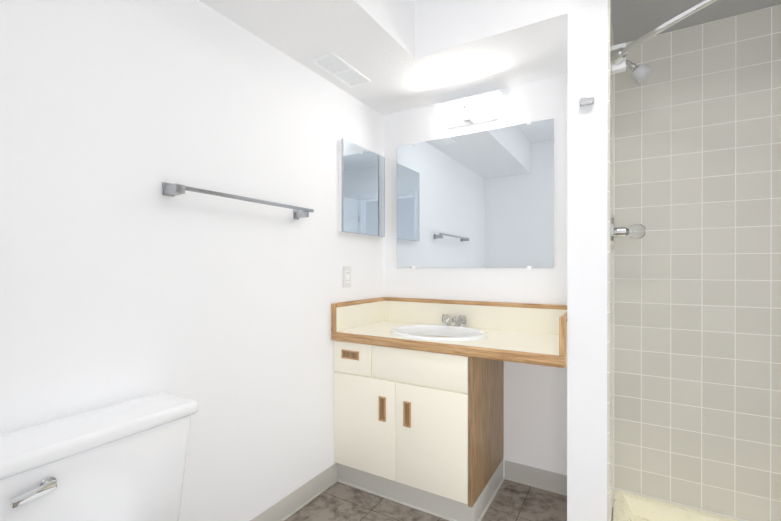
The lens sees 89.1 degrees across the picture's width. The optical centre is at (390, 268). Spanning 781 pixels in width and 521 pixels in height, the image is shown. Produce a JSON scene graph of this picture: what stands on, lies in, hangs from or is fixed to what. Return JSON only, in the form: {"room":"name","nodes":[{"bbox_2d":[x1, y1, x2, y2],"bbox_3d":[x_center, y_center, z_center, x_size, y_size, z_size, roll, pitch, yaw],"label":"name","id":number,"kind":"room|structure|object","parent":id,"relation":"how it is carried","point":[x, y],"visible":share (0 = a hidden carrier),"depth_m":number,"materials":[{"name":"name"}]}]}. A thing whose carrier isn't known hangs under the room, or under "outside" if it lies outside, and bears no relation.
{"room":"bathroom","nodes":[
{"label":"bathroom","id":0,"kind":"room"},
{"bbox_2d":[0,0,383,520],"bbox_3d":[-0.975,-0.074,1.108,0.120,2.450,3.690,0,0,31],"label":"wall","id":1,"kind":"structure","parent":0,"point":[123,278],"depth_m":1.40,"materials":[{"name":"white paint"}]},
{"bbox_2d":[162,182,313,219],"bbox_3d":[-0.565,-0.260,1.606,0.074,0.060,0.675,0,0,31],"label":"towel bar","id":2,"kind":"object","parent":1,"relation":"attached to","point":[170,189],"visible":1,"depth_m":1.46,"materials":[{"name":"silver metal"}]},
{"bbox_2d":[250,463,337,520],"bbox_3d":[-0.710,1.100,1.429,0.012,0.100,1.668,0,0,31],"label":"baseboard","id":3,"kind":"structure","parent":1,"relation":"attached to","point":[291,504],"depth_m":1.90,"materials":[{"name":"grey plastic"}]},
{"bbox_2d":[343,266,350,286],"bbox_3d":[-0.242,0.049,2.214,0.008,0.116,0.072,0,0,31],"label":"outlet plate","id":4,"kind":"object","parent":1,"relation":"attached to","point":[346,276],"visible":1,"depth_m":2.21,"materials":[{"name":"white plastic"}]},
{"bbox_2d":[339,138,384,236],"bbox_3d":[-0.158,-0.449,2.336,0.028,0.505,0.438,0,0,31],"label":"medicine cabinet mirror","id":5,"kind":"object","parent":1,"relation":"attached to","point":[361,190],"visible":0.98,"depth_m":2.29,"materials":[{"name":"silver mirror"}]},
{"bbox_2d":[199,0,454,115],"bbox_3d":[-0.381,-1.140,1.509,0.490,0.320,2.150,0,0,31],"label":"ceiling","id":6,"kind":"structure","parent":0,"point":[373,41],"depth_m":1.73,"materials":[{"name":"white paint"}]},
{"bbox_2d":[310,52,371,87],"bbox_3d":[-0.240,-0.976,1.972,0.140,0.007,0.320,0,0,31],"label":"ceiling vent","id":7,"kind":"object","parent":6,"relation":"in","point":[340,69],"visible":1,"depth_m":1.96,"materials":[{"name":"white plastic"}]},
{"bbox_2d":[285,479,612,520],"bbox_3d":[0.280,1.203,0.366,3.040,0.100,3.690,0,0,31],"label":"floor","id":8,"kind":"structure","parent":0,"point":[511,501],"depth_m":1.90,"materials":[{"name":"tile"}]},
{"bbox_2d":[0,392,197,520],"bbox_3d":[-0.583,0.781,0.947,0.713,0.742,0.480,0,0,31],"label":"toilet","id":9,"kind":"object","parent":8,"relation":"on","point":[124,461],"visible":1,"depth_m":1.03,"materials":[{"name":"white ceramic"}]},
{"bbox_2d":[331,297,566,520],"bbox_3d":[0.313,0.668,2.035,1.144,0.962,0.537,0,0,31],"label":"bathroom vanity","id":10,"kind":"object","parent":8,"relation":"on","point":[418,404],"visible":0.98,"depth_m":1.93,"materials":[{"name":"beige wood"}]},
{"bbox_2d":[613,490,739,520],"bbox_3d":[1.506,1.102,1.171,1.491,0.098,0.788,0,0,31],"label":"shower pan","id":11,"kind":"object","parent":8,"relation":"on","point":[629,507],"visible":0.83,"depth_m":1.75,"materials":[{"name":"beige plastic"}]},
{"bbox_2d":[415,0,607,98],"bbox_3d":[0.588,-1.141,1.881,0.795,0.320,0.520,0,0,31],"label":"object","id":12,"kind":"object","parent":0,"point":[465,48],"visible":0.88,"depth_m":1.79,"materials":[{"name":"white paint"}]},
{"bbox_2d":[384,74,745,520],"bbox_3d":[1.243,-0.075,1.866,2.920,2.450,0.120,0,0,31],"label":"wall","id":13,"kind":"structure","parent":0,"point":[535,416],"depth_m":2.12,"materials":[{"name":"white paint"}]},
{"bbox_2d":[433,90,504,128],"bbox_3d":[0.432,-0.868,2.202,0.376,0.118,0.127,0,0,31],"label":"sconce","id":14,"kind":"object","parent":13,"relation":"attached to","point":[480,108],"visible":1,"depth_m":2.16,"materials":[{"name":"white plastic"}]},
{"bbox_2d":[397,118,553,269],"bbox_3d":[0.438,-0.384,2.268,0.925,0.789,0.009,0,0,31],"label":"vanity mirror","id":15,"kind":"object","parent":13,"relation":"attached to","point":[483,199],"visible":1,"depth_m":2.23,"materials":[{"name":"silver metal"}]},
{"bbox_2d":[505,460,566,495],"bbox_3d":[0.777,1.099,2.070,0.365,0.100,0.012,0,0,31],"label":"baseboard","id":16,"kind":"structure","parent":13,"relation":"attached to","point":[550,481],"depth_m":2.08,"materials":[{"name":"grey plastic"}]},
{"bbox_2d":[613,4,780,520],"bbox_3d":[1.711,-0.004,1.514,1.499,2.109,0.008,0,0,31],"label":"tiled wall","id":17,"kind":"structure","parent":13,"relation":"attached to","point":[697,306],"depth_m":1.72,"materials":[{"name":"tile"}]},
{"bbox_2d":[567,1,607,520],"bbox_3d":[0.871,0.085,1.716,0.135,2.130,0.520,0,0,31],"label":"wall","id":18,"kind":"structure","parent":0,"point":[587,133],"depth_m":1.49,"materials":[{"name":"white paint"}]},
{"bbox_2d":[580,96,593,106],"bbox_3d":[0.730,-0.625,1.475,0.048,0.028,0.034,0,0,31],"label":"robe hook","id":19,"kind":"object","parent":18,"relation":"attached to","point":[585,101],"visible":1,"depth_m":1.47,"materials":[{"name":"silver metal"}]},
{"bbox_2d":[607,0,613,520],"bbox_3d":[0.934,-0.005,1.681,0.008,2.109,0.516,0,0,31],"label":"tiled wall","id":20,"kind":"structure","parent":18,"relation":"attached to","point":[610,251],"depth_m":1.50,"materials":[{"name":"ceramic"}]},
{"bbox_2d":[612,214,645,249],"bbox_3d":[1.019,-0.155,1.697,0.122,0.156,0.156,0,0,31],"label":"shower valve","id":21,"kind":"object","parent":20,"relation":"attached to","point":[636,231],"visible":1,"depth_m":1.68,"materials":[{"name":"silver metal"}]},
{"bbox_2d":[626,60,652,83],"bbox_3d":[1.021,-0.844,1.677,0.144,0.135,0.067,0,0,31],"label":"shower head","id":22,"kind":"object","parent":20,"relation":"attached to","point":[641,73],"visible":0.81,"depth_m":1.65},
{"bbox_2d":[611,0,717,73],"bbox_3d":[1.451,-0.849,1.052,1.530,0.100,0.464,0,0,31],"label":"curtain rod","id":23,"kind":"object","parent":20,"relation":"attached to","point":[619,52],"visible":0.98,"depth_m":1.46,"materials":[{"name":"silver metal"}]},
{"bbox_2d":[611,0,780,44],"bbox_3d":[1.509,-1.179,1.171,1.515,0.239,0.800,0,0,31],"label":"ceiling","id":24,"kind":"structure","parent":0,"point":[633,20],"depth_m":1.65,"materials":[{"name":"grey paint"}]}
]}

